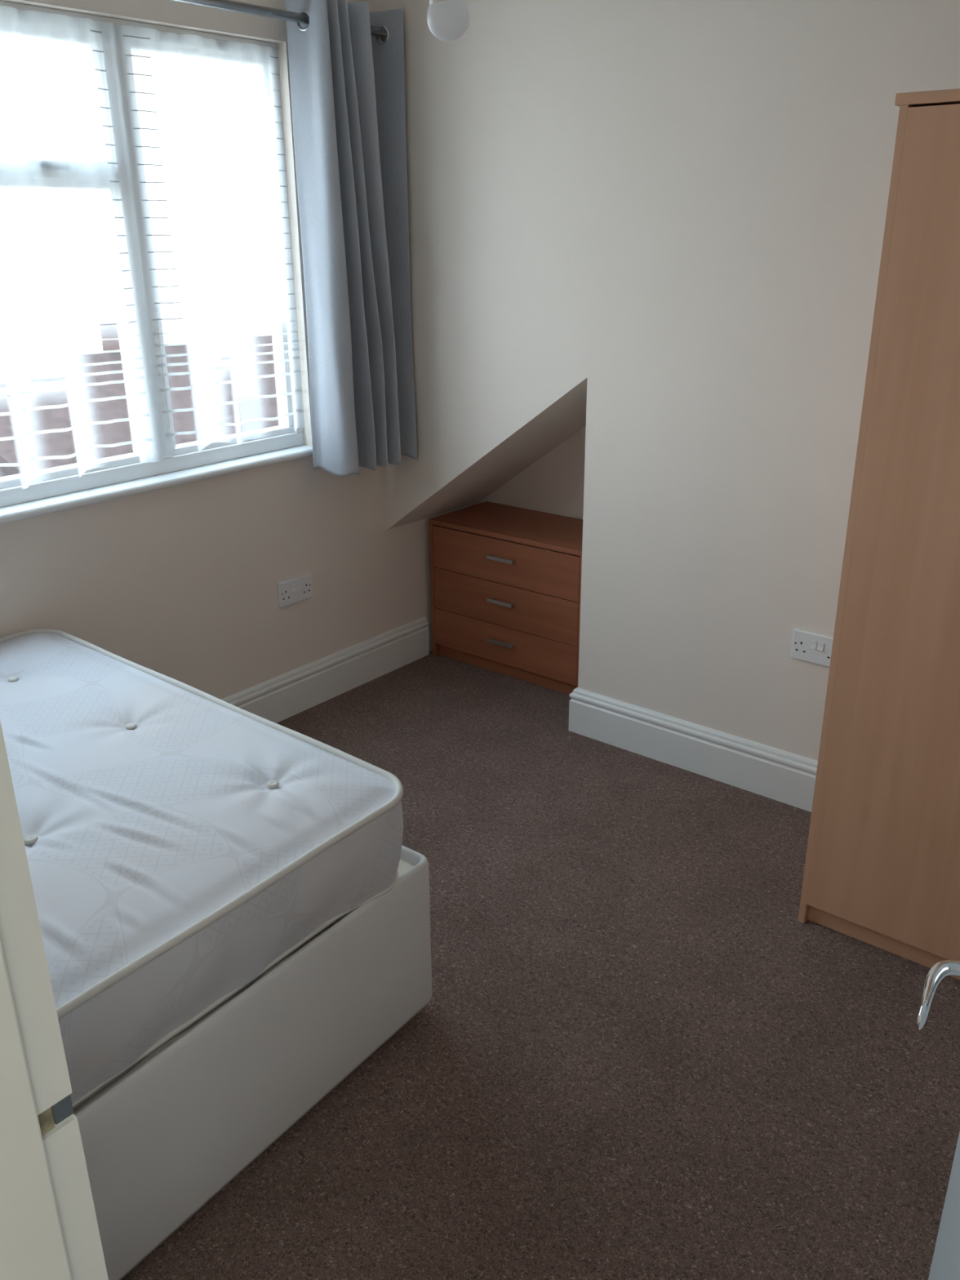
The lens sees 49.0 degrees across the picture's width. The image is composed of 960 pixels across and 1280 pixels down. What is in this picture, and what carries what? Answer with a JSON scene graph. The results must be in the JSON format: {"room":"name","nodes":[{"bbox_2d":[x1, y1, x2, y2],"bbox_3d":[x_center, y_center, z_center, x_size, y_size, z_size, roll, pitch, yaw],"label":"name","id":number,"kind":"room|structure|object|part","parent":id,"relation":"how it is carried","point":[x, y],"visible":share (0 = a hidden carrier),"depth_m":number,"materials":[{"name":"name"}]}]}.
{"room":"bedroom","nodes":[
{"label":"bedroom","id":0,"kind":"room"},
{"bbox_2d":[0,0,479,699],"bbox_3d":[-1.551,-0.502,2.362,0.125,2.420,5.150,16,27,36],"label":"wall","id":1,"kind":"structure","parent":0,"point":[180,583],"depth_m":3.30,"materials":[{"name":"paint"}]},
{"bbox_2d":[0,0,312,524],"bbox_3d":[-1.200,-0.916,2.627,0.150,1.208,2.012,16,27,36],"label":"window","id":2,"kind":"structure","parent":1,"relation":"in","point":[55,489],"depth_m":3.05,"materials":[{"name":"white plastic"}]},
{"bbox_3d":[-1.211,-0.786,2.727,0.053,0.758,0.692,16,27,36],"label":"sash","id":3,"kind":"part","parent":2,"relation":"part of","materials":[{"name":"white plastic"}]},
{"bbox_2d":[18,8,279,50],"bbox_3d":[-1.197,-1.462,2.408,0.007,0.007,1.913,16,27,36],"label":"wire","id":4,"kind":"object","parent":2,"relation":"attached to","point":[113,24],"visible":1,"depth_m":2.84,"materials":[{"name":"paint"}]},
{"bbox_2d":[0,5,164,488],"bbox_3d":[-1.349,-0.855,2.403,0.040,1.127,1.347,16,27,36],"label":"window blind","id":5,"kind":"object","parent":4,"relation":"hanging from","point":[70,249],"visible":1,"depth_m":2.69,"materials":[{"name":"white plastic"}]},
{"bbox_2d":[113,24,304,455],"bbox_3d":[-0.758,-1.131,3.086,0.041,1.123,0.566,16,27,36],"label":"window blind","id":6,"kind":"object","parent":4,"relation":"hanging from","point":[203,116],"visible":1,"depth_m":3.03,"materials":[{"name":"white plastic"}]},
{"bbox_3d":[-1.196,-0.366,2.844,0.150,0.025,2.012,16,27,36],"label":"sill","id":7,"kind":"part","parent":2,"relation":"part of","materials":[{"name":"white plastic"}]},
{"bbox_3d":[-0.795,-1.137,3.140,0.053,1.101,0.487,16,27,36],"label":"sash","id":8,"kind":"part","parent":2,"relation":"part of","materials":[{"name":"white plastic"}]},
{"bbox_2d":[168,0,386,41],"bbox_3d":[-1.093,-1.507,2.366,0.126,0.050,2.473,16,27,36],"label":"pole","id":9,"kind":"object","parent":1,"relation":"attached to","point":[227,5],"visible":0.73,"depth_m":2.85,"materials":[{"name":"grey metal"}]},
{"bbox_2d":[284,0,417,476],"bbox_3d":[-0.394,-1.220,3.316,0.160,1.367,0.369,16,27,36],"label":"curtain","id":10,"kind":"object","parent":9,"relation":"hanging from","point":[348,84],"visible":1,"depth_m":3.26,"materials":[{"name":"grey fabric"}]},
{"bbox_2d":[277,573,312,608],"bbox_3d":[-0.628,-0.169,3.588,0.014,0.086,0.146,16,27,36],"label":"double socket","id":11,"kind":"object","parent":1,"relation":"attached to","point":[299,588],"visible":1,"depth_m":3.58,"materials":[{"name":"white plastic"}]},
{"bbox_2d":[291,584,296,592],"bbox_3d":[-0.631,-0.175,3.574,0.005,0.025,0.017,16,27,36],"label":"rocker switch","id":12,"kind":"object","parent":11,"relation":"attached to","point":[293,586],"depth_m":3.57,"materials":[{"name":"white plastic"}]},
{"bbox_2d":[296,582,301,591],"bbox_3d":[-0.618,-0.181,3.589,0.005,0.025,0.017,16,27,36],"label":"rocker switch","id":13,"kind":"object","parent":11,"relation":"attached to","point":[298,584],"depth_m":3.59,"materials":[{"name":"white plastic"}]},
{"bbox_2d":[221,616,429,723],"bbox_3d":[-1.345,0.502,2.896,0.020,0.158,3.597,16,27,36],"label":"baseboard","id":14,"kind":"structure","parent":1,"relation":"attached to","point":[277,699],"depth_m":3.82,"materials":[{"name":"white paint"}]},
{"bbox_2d":[121,650,959,1279],"bbox_3d":[-0.029,1.103,1.673,4.025,0.080,5.150,16,27,36],"label":"floor","id":15,"kind":"structure","parent":0,"point":[631,1055],"depth_m":2.15,"materials":[{"name":"brown carpet"}]},
{"bbox_2d":[73,844,431,1279],"bbox_3d":[-1.192,0.763,1.913,1.474,0.392,1.927,16,27,36],"label":"base","id":16,"kind":"object","parent":15,"relation":"on","point":[165,1138],"visible":0.41,"depth_m":1.83,"materials":[{"name":"fabric"}]},
{"bbox_2d":[0,628,403,1111],"bbox_3d":[-1.219,0.497,1.789,1.481,0.245,1.925,16,27,36],"label":"mattress","id":17,"kind":"object","parent":16,"relation":"on","point":[182,842],"visible":0.97,"depth_m":1.89,"materials":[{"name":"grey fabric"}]},
{"bbox_2d":[429,501,582,694],"bbox_3d":[0.185,-0.167,4.014,0.705,0.560,0.370,16,27,36],"label":"dresser","id":18,"kind":"object","parent":15,"relation":"on","point":[506,580],"visible":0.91,"depth_m":3.89,"materials":[{"name":"brown wood"}]},
{"bbox_3d":[-0.075,-0.240,4.229,0.015,0.542,0.348,16,27,36],"label":"panel","id":19,"kind":"part","parent":18,"relation":"part of","materials":[{"name":"brown wood"}]},
{"bbox_3d":[0.077,-0.139,3.880,0.116,0.014,0.023,16,27,36],"label":"drawer handle","id":20,"kind":"part","parent":18,"relation":"part of","materials":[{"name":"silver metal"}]},
{"bbox_3d":[0.078,0.009,3.938,0.116,0.014,0.023,16,27,36],"label":"drawer handle","id":21,"kind":"part","parent":18,"relation":"part of","materials":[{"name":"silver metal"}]},
{"bbox_3d":[0.076,-0.294,3.819,0.116,0.014,0.023,16,27,36],"label":"drawer handle","id":22,"kind":"part","parent":18,"relation":"part of","materials":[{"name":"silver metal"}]},
{"bbox_3d":[0.190,-0.422,3.922,0.705,0.018,0.350,16,27,36],"label":"panel","id":23,"kind":"part","parent":18,"relation":"part of","materials":[{"name":"brown wood"}]},
{"bbox_3d":[0.184,-0.026,4.067,0.672,0.150,0.317,16,27,36],"label":"drawer","id":24,"kind":"part","parent":18,"relation":"part of","materials":[{"name":"brown wood"}]},
{"bbox_3d":[0.182,-0.329,3.948,0.672,0.164,0.317,16,27,36],"label":"drawer","id":25,"kind":"part","parent":18,"relation":"part of","materials":[{"name":"brown wood"}]},
{"bbox_3d":[0.183,-0.174,4.009,0.672,0.163,0.317,16,27,36],"label":"drawer","id":26,"kind":"part","parent":18,"relation":"part of","materials":[{"name":"brown wood"}]},
{"bbox_3d":[0.460,-0.084,3.822,0.015,0.542,0.348,16,27,36],"label":"panel","id":27,"kind":"part","parent":18,"relation":"part of","materials":[{"name":"brown wood"}]},
{"bbox_2d":[798,88,959,980],"bbox_3d":[1.228,-0.134,2.198,0.798,1.818,0.526,16,27,36],"label":"wardrobe","id":28,"kind":"object","parent":15,"relation":"on","point":[882,870],"visible":1,"depth_m":2.21,"materials":[{"name":"brown wood"}]},
{"bbox_3d":[0.940,-0.215,2.436,0.016,1.798,0.500,16,27,36],"label":"panel","id":29,"kind":"part","parent":28,"relation":"part of","materials":[{"name":"brown wood"}]},
{"bbox_3d":[1.229,-0.973,1.876,0.798,0.020,0.503,16,27,36],"label":"panel","id":30,"kind":"part","parent":28,"relation":"part of","materials":[{"name":"brown wood"}]},
{"bbox_2d":[364,0,959,760],"bbox_3d":[0.972,-0.806,3.086,2.800,2.420,0.750,16,27,36],"label":"wall","id":31,"kind":"structure","parent":0,"point":[646,237],"depth_m":2.96,"materials":[{"name":"paint"}]},
{"bbox_2d":[568,687,817,812],"bbox_3d":[1.115,0.430,3.032,1.956,0.158,0.180,16,27,36],"label":"baseboard","id":32,"kind":"structure","parent":31,"relation":"attached to","point":[781,775],"depth_m":3.26,"materials":[{"name":"white paint"}]},
{"bbox_2d":[791,628,833,666],"bbox_3d":[0.936,0.026,2.920,0.146,0.086,0.014,16,27,36],"label":"double socket","id":33,"kind":"object","parent":31,"relation":"attached to","point":[808,646],"visible":0.73,"depth_m":2.93,"materials":[{"name":"white plastic"}]},
{"bbox_2d":[810,640,817,649],"bbox_3d":[0.925,0.014,2.919,0.017,0.025,0.005,16,27,36],"label":"rocker switch","id":34,"kind":"object","parent":33,"relation":"attached to","point":[813,642],"depth_m":2.92,"materials":[{"name":"white plastic"}]},
{"bbox_2d":[817,641,824,651],"bbox_3d":[0.941,0.019,2.907,0.017,0.025,0.005,16,27,36],"label":"rocker switch","id":35,"kind":"object","parent":33,"relation":"attached to","point":[820,645],"depth_m":2.91,"materials":[{"name":"white plastic"}]},
{"bbox_3d":[-0.046,-1.222,0.755,4.025,0.080,5.150,16,27,36],"label":"ceiling","id":36,"kind":"structure","parent":0,"visible":0},
{"bbox_2d":[426,0,469,42],"bbox_3d":[-0.046,-1.109,1.367,0.096,0.582,0.096,16,27,36],"label":"pendant light","id":37,"kind":"object","parent":36,"relation":"hanging from","point":[448,20],"visible":1,"depth_m":1.45,"materials":[{"name":"white glass"}]},
{"bbox_3d":[-0.106,0.241,0.454,0.900,2.420,0.165,16,27,36],"label":"wall","id":38,"kind":"structure","parent":0,"visible":0},
{"bbox_2d":[0,720,108,1279],"bbox_3d":[-0.093,0.426,0.517,0.730,2.030,0.165,16,27,36],"label":"trim","id":39,"kind":"structure","parent":38,"relation":"attached to","point":[49,1228],"depth_m":0.74,"materials":[{"name":"beige paint"}]},
{"bbox_3d":[-0.308,0.346,0.777,0.003,0.019,0.015,16,27,36],"label":"strike plate","id":40,"kind":"part","parent":39,"relation":"part of","materials":[{"name":"silver metal"}]},
{"bbox_2d":[915,960,959,1279],"bbox_3d":[0.324,0.381,0.673,0.100,1.977,0.645,9,23,22],"label":"door","id":41,"kind":"structure","parent":38,"relation":"in","point":[945,1264],"depth_m":0.96,"materials":[{"name":"grey paint"}]},
{"bbox_3d":[0.390,0.292,0.887,0.110,0.023,0.041,-13,25,-29],"label":"handle","id":42,"kind":"part","parent":41,"relation":"part of","materials":[{"name":"silver metal"}]},
{"label":"outside","id":43,"kind":"structure","parent":0,"visible":0},
{"bbox_2d":[71,303,271,355],"bbox_3d":[-23.649,-3.824,22.921,59.870,0.200,80.000,16,27,36],"label":"ground","id":44,"kind":"structure","parent":43,"point":[167,310],"depth_m":51.38,"materials":[{"name":"white"}]},
{"bbox_2d":[0,468,8,477],"bbox_3d":[-9.230,-0.693,9.047,6.600,3.970,8.600,16,27,36],"label":"neighbouring house","id":45,"kind":"structure","parent":44,"relation":"on","point":[2,473],"depth_m":10.76,"materials":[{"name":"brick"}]},
{"bbox_2d":[0,314,279,475],"bbox_3d":[-3.995,-3.129,15.010,6.600,4.050,8.000,16,27,36],"label":"neighbouring house","id":46,"kind":"structure","parent":44,"relation":"on","point":[61,443],"depth_m":12.45,"materials":[{"name":"brick"}]}
]}

